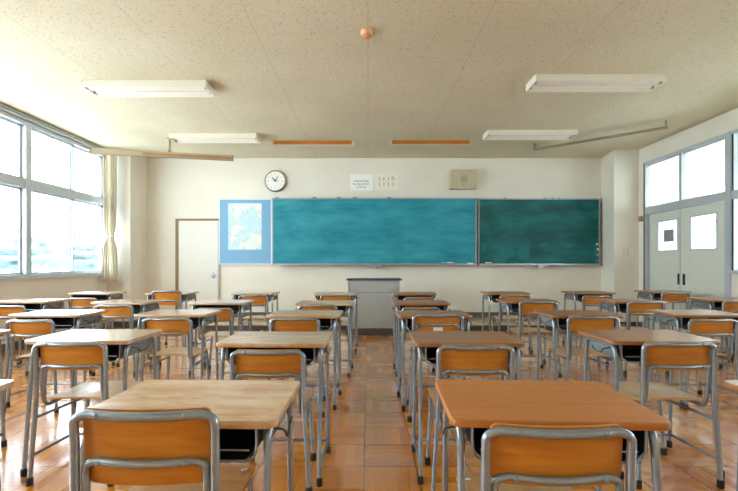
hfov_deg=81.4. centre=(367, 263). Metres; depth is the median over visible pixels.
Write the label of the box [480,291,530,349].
school desk
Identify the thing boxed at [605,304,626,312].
tray
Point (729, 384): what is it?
school desk
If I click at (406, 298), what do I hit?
chair
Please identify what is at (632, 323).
baseboard
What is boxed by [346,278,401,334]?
podium
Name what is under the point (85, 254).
tree
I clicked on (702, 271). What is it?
door
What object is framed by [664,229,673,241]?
notice sheet
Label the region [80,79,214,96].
ceiling light
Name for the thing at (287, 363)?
chair
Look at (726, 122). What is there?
wall
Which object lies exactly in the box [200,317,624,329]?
platform
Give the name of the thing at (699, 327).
chair
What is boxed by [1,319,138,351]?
baseboard
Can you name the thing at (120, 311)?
chair
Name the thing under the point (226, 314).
chair
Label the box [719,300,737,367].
chair
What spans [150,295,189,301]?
tray
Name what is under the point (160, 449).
chair
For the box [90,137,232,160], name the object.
rail
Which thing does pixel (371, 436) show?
floor
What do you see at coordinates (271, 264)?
chalk tray
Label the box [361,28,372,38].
detector
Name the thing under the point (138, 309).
tray
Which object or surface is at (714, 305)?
tray
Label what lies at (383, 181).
paper notice
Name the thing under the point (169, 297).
chair
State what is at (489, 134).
ceiling light
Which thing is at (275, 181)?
wall clock
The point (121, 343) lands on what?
school desk
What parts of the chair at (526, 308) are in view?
leg, seat, seat frame, backrest, frame, leg, leg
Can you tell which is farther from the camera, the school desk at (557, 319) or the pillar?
the pillar
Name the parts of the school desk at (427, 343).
leg, leg, leg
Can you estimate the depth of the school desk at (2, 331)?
2.75 m
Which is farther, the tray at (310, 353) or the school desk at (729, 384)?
the tray at (310, 353)
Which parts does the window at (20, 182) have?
sash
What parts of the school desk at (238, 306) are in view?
leg, leg, leg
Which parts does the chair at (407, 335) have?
leg, frame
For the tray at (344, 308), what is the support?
on the school desk at (344, 305)
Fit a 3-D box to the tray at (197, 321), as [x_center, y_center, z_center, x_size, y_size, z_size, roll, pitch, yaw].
[-1.650,0.494,3.760,0.476,0.098,0.340,0,0,0]
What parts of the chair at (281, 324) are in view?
backrest, frame, leg, leg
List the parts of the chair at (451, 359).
leg, seat, leg, seat frame, backrest, frame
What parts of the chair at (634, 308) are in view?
seat, seat frame, backrest, frame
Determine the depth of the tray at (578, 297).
6.06 m
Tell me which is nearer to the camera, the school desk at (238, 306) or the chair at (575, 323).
the chair at (575, 323)
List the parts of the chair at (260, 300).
backrest, frame, seat frame, seat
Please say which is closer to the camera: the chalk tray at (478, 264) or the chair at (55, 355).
the chair at (55, 355)
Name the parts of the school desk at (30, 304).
leg, plate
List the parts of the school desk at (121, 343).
leg, leg, leg, plate, rail, leg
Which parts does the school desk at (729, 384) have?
leg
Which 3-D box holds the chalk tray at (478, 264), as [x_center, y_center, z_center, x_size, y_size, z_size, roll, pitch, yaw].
[3.413,0.015,8.515,2.425,0.024,0.070,0,0,0]
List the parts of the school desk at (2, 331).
leg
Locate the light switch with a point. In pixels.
(625, 250)
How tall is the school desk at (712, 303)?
0.763 m
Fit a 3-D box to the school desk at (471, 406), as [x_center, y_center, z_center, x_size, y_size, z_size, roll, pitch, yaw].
[0.538,0.805,1.359,0.629,0.750,0.452,0,0,3]
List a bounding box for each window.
[0,110,30,279]
[29,122,105,278]
[652,140,724,184]
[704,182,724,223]
[730,129,737,273]
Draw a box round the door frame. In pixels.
[643,131,730,348]
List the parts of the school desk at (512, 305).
leg, leg, leg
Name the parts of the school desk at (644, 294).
leg, plate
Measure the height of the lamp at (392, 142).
0.078 m
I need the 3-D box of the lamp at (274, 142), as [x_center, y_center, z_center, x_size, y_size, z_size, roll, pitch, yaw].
[-0.950,-2.091,7.462,1.420,0.078,0.136,0,0,0]
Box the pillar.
[601,150,638,321]
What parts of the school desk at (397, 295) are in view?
leg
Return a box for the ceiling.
[0,0,737,157]
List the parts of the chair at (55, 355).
leg, frame, backrest, leg, seat frame, seat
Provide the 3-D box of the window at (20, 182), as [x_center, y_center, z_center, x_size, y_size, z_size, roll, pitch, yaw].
[-4.923,-0.910,5.250,0.135,2.260,1.860,0,0,0]
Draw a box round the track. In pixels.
[0,104,103,148]
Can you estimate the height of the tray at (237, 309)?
0.099 m
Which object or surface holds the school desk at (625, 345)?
on the floor
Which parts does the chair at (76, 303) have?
backrest, frame, seat frame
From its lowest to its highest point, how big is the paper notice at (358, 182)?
0.335 m
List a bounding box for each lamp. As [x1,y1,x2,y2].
[272,140,353,146]
[390,140,471,146]
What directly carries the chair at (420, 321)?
on the floor
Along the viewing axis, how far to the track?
6.45 m
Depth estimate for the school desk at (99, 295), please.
6.08 m
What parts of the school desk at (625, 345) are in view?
leg, rail, plate, leg, leg, leg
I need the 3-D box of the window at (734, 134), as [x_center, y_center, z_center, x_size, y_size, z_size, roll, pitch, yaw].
[5.103,-0.848,4.985,0.145,1.985,1.950,0,0,0]
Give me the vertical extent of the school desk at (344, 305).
0.763 m
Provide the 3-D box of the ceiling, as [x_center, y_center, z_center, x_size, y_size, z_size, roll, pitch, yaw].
[0.075,-2.190,3.225,10.250,0.120,11.050,0,0,0]
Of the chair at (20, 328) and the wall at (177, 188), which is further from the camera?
the wall at (177, 188)
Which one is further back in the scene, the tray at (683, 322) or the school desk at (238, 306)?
the school desk at (238, 306)
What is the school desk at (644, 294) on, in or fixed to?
on the floor
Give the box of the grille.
[452,171,475,186]
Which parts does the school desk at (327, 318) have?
leg, leg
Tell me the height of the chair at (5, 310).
0.741 m
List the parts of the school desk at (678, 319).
leg, rail, plate, leg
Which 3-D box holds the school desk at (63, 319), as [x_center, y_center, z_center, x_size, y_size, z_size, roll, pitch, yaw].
[-2.690,0.801,3.739,0.629,0.758,0.452,0,0,0]
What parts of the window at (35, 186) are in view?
sash, sash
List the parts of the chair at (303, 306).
frame, backrest, leg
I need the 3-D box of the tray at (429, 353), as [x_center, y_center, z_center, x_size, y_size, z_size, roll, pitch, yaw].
[0.558,0.501,2.520,0.476,0.098,0.340,0,0,1]
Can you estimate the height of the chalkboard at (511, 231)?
1.342 m
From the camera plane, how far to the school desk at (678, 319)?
3.69 m
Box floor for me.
[0,325,737,490]
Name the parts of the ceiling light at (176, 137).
plate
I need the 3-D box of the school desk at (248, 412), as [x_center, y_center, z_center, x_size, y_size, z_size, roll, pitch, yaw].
[-0.539,0.805,1.364,0.607,0.750,0.452,0,0,1]
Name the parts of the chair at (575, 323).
leg, leg, seat, seat frame, leg, backrest, frame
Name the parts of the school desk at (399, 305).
leg, leg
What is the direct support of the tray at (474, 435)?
on the school desk at (471, 406)
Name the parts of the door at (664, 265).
window trim, pull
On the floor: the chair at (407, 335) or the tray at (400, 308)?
the chair at (407, 335)
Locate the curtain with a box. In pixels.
[102,155,118,280]
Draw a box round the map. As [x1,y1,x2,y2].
[228,203,261,249]
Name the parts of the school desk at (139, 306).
leg, leg, plate, leg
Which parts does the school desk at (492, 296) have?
leg, leg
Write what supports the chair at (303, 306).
on the floor
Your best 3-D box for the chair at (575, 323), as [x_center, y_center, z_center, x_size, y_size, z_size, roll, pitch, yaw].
[1.758,0.792,3.552,0.478,0.776,0.464,0,0,0]
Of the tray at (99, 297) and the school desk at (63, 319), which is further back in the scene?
the tray at (99, 297)
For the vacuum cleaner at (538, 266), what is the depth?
8.47 m
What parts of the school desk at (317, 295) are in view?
leg, leg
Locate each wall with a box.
[0,110,146,344]
[147,158,600,311]
[639,108,737,331]
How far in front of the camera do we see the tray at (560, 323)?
3.65 m
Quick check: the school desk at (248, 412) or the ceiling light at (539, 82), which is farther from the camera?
the ceiling light at (539, 82)
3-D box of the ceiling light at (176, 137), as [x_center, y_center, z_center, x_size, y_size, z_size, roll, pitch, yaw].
[-2.530,-2.087,7.125,1.420,0.085,0.310,0,0,0]
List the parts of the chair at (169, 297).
backrest, frame, seat frame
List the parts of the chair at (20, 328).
leg, seat, seat frame, frame, backrest, leg, leg, leg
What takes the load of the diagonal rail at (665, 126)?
attached to the ceiling
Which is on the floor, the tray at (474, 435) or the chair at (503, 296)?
the chair at (503, 296)
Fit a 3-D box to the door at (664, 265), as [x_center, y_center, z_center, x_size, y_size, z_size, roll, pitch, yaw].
[5.109,0.142,7.345,0.043,2.065,0.860,0,0,0]
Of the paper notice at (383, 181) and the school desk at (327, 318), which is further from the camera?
the paper notice at (383, 181)
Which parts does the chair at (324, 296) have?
backrest, frame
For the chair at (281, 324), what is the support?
on the floor
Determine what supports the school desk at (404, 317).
on the floor
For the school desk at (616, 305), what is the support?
on the floor
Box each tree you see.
[0,236,68,272]
[63,239,98,270]
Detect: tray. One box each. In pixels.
[0,301,62,311]
[18,317,99,328]
[38,344,126,360]
[73,295,109,300]
[98,305,152,313]
[143,317,202,328]
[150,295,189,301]
[196,305,241,313]
[220,429,263,459]
[228,347,318,364]
[236,295,271,301]
[271,264,477,264]
[317,318,333,329]
[336,306,347,314]
[396,295,432,299]
[398,306,443,310]
[404,319,460,329]
[422,347,509,363]
[465,428,643,460]
[478,264,601,264]
[489,295,499,301]
[508,304,518,311]
[553,318,614,329]
[568,294,610,300]
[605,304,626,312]
[615,345,641,360]
[642,293,660,299]
[659,317,737,328]
[696,302,721,309]
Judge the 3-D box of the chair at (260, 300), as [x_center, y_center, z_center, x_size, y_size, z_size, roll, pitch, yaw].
[-1.529,0.797,5.913,0.478,0.765,0.464,0,0,0]
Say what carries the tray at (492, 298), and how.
on the school desk at (492, 296)
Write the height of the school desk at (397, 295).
0.774 m
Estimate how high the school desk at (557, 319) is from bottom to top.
0.758 m
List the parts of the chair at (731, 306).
leg, leg, frame, backrest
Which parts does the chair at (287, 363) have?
frame, seat frame, backrest, seat, leg, leg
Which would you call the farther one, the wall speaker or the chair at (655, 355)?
the wall speaker
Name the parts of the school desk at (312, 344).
leg, leg, leg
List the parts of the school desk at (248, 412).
leg, leg, plate, leg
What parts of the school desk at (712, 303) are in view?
plate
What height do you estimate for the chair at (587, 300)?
0.747 m
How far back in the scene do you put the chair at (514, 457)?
1.08 m
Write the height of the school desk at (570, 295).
0.774 m
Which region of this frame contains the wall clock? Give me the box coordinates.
[265,170,285,191]
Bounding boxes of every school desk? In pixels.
[0,299,68,368]
[0,329,10,446]
[0,380,13,490]
[5,310,107,407]
[20,329,162,477]
[68,291,125,328]
[79,380,299,490]
[89,299,162,374]
[134,309,220,380]
[145,291,198,346]
[188,300,254,374]
[216,331,332,486]
[231,291,279,331]
[266,310,342,409]
[295,300,353,376]
[313,292,358,351]
[392,292,437,345]
[392,300,450,376]
[395,310,472,411]
[409,331,524,484]
[436,379,670,490]
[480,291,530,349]
[496,299,559,371]
[533,310,623,381]
[561,291,615,346]
[578,330,724,479]
[595,299,667,363]
[634,290,691,329]
[646,310,737,407]
[685,297,737,358]
[723,380,737,490]
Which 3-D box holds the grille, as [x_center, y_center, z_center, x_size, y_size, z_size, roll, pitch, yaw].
[1.900,-1.683,8.482,0.470,0.301,0.064,0,0,0]
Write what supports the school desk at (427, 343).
on the floor
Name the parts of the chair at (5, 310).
backrest, frame, leg, leg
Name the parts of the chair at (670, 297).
backrest, frame, seat frame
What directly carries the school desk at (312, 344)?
on the floor
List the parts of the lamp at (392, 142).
lamp panel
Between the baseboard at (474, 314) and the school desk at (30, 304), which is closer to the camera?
the school desk at (30, 304)
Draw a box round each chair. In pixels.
[0,305,28,374]
[4,319,85,412]
[25,341,142,486]
[67,298,110,330]
[68,406,254,490]
[92,304,152,375]
[140,317,209,380]
[151,290,193,350]
[193,308,239,377]
[226,349,315,490]
[237,295,273,330]
[268,317,325,417]
[294,304,338,383]
[320,294,353,356]
[400,307,441,381]
[404,297,433,299]
[406,313,465,422]
[424,344,514,490]
[456,423,636,490]
[492,294,532,352]
[510,301,561,377]
[547,315,620,380]
[580,295,611,347]
[602,341,724,488]
[606,301,668,374]
[644,292,689,329]
[656,318,737,409]
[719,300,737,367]
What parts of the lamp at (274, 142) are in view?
lamp panel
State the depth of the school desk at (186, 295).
6.03 m
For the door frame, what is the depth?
6.90 m
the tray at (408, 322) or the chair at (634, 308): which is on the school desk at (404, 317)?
the tray at (408, 322)
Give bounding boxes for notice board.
[219,199,271,264]
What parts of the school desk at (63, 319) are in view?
leg, leg, plate, rail, leg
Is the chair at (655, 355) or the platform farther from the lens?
the platform
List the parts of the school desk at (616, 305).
plate, leg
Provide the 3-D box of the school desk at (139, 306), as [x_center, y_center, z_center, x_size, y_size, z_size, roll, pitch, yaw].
[-2.687,0.799,4.789,0.629,0.763,0.452,0,0,1]
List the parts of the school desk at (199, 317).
leg, leg, leg, plate, leg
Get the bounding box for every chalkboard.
[271,197,477,264]
[478,198,601,264]
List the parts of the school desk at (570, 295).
leg, leg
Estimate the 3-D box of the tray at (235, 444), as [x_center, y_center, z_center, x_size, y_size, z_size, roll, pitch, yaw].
[-0.538,0.501,1.375,0.459,0.098,0.340,0,0,1]
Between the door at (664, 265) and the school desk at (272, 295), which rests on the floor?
the school desk at (272, 295)
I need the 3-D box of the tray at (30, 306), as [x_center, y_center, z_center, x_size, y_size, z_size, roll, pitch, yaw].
[-3.875,0.490,4.940,0.476,0.099,0.340,0,0,0]
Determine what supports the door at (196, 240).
in the wall at (177, 188)
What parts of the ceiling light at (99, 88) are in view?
plate, plate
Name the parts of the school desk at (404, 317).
leg, leg, leg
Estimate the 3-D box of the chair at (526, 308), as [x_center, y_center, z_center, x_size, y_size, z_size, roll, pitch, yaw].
[1.771,0.782,4.655,0.483,0.795,0.464,0,0,0]
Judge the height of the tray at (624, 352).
0.098 m
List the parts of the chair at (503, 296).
seat, seat frame, backrest, frame, leg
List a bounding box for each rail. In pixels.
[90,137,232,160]
[533,120,667,150]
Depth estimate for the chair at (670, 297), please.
6.04 m
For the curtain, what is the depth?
7.80 m
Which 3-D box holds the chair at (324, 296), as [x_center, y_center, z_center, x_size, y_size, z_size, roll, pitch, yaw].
[-0.410,0.784,5.613,0.460,0.792,0.464,0,0,0]
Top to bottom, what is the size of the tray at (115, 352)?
0.098 m
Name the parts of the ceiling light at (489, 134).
plate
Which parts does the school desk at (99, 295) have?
plate, leg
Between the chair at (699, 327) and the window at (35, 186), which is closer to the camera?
the chair at (699, 327)
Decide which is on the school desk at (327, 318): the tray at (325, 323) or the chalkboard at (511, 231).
the tray at (325, 323)
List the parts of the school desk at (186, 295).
leg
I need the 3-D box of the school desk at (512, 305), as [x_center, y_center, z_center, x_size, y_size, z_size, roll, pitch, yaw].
[1.827,0.799,4.919,0.629,0.763,0.452,0,0,0]
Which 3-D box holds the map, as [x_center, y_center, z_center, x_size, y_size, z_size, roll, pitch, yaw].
[-2.465,-0.748,8.595,0.670,0.930,0.004,0,0,0]
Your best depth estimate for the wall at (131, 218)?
8.05 m
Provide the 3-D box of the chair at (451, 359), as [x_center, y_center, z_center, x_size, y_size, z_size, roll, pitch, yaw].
[0.535,0.791,2.333,0.460,0.779,0.464,0,0,0]
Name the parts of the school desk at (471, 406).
leg, leg, leg, leg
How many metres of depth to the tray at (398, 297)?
6.17 m
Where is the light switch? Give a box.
[623,248,627,254]
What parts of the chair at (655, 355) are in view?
leg, seat, seat frame, leg, backrest, frame, leg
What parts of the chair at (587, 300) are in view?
seat frame, backrest, frame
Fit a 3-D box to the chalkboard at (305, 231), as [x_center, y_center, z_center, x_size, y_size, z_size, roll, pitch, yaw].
[0.125,-0.646,8.530,4.050,1.347,0.220,0,0,0]
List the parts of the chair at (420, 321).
leg, leg, seat frame, backrest, frame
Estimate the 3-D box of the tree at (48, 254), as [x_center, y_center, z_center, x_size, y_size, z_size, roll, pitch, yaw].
[-31.140,1.259,39.007,7.124,7.846,6.828,0,0,35]
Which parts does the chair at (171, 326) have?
leg, frame, backrest, leg, seat frame, seat, leg, leg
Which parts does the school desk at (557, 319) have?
leg, plate, leg, leg, leg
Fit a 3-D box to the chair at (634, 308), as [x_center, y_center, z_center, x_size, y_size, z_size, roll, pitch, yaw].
[2.957,0.787,4.761,0.483,0.787,0.464,0,0,0]
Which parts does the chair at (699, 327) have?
leg, leg, leg, backrest, frame, seat frame, leg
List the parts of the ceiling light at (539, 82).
plate, plate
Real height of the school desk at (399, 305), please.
0.763 m
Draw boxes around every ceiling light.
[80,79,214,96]
[169,133,260,142]
[483,130,577,139]
[526,74,666,91]
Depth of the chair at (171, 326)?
3.44 m
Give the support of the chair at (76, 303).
on the floor
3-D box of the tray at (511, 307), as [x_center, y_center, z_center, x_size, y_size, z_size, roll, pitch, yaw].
[1.827,0.490,4.930,0.476,0.099,0.340,0,0,0]
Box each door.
[175,219,218,308]
[649,209,679,331]
[680,201,724,346]
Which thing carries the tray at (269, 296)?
on the school desk at (272, 295)
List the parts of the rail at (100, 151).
rail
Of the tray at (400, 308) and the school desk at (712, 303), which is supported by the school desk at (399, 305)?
the tray at (400, 308)
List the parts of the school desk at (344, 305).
leg, leg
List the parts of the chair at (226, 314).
leg, leg, seat frame, frame, seat, backrest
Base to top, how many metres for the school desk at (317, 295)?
0.774 m
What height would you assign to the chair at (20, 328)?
0.737 m
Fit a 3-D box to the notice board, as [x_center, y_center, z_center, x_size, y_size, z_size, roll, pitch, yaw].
[-2.455,-0.645,8.617,1.060,1.320,0.055,0,0,0]
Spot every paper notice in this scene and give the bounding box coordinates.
[350,174,372,190]
[375,173,397,189]
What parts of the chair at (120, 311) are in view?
frame, seat frame, backrest, leg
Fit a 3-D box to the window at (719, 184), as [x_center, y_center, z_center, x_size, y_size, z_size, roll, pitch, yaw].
[7.770,-0.770,4.150,0.060,2.000,12.700,0,0,0]
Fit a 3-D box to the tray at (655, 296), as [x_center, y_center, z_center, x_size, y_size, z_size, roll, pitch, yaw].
[4.390,0.479,6.400,0.476,0.101,0.340,0,0,0]
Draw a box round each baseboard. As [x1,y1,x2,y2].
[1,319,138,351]
[234,312,537,316]
[620,322,641,326]
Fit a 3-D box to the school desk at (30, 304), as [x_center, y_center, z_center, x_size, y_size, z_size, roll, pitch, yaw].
[-3.875,0.799,4.929,0.629,0.763,0.452,0,0,0]
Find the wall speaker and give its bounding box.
[449,169,477,189]
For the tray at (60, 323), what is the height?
0.098 m
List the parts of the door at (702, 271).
pull, window trim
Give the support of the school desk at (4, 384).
on the floor
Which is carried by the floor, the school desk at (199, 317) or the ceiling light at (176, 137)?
the school desk at (199, 317)

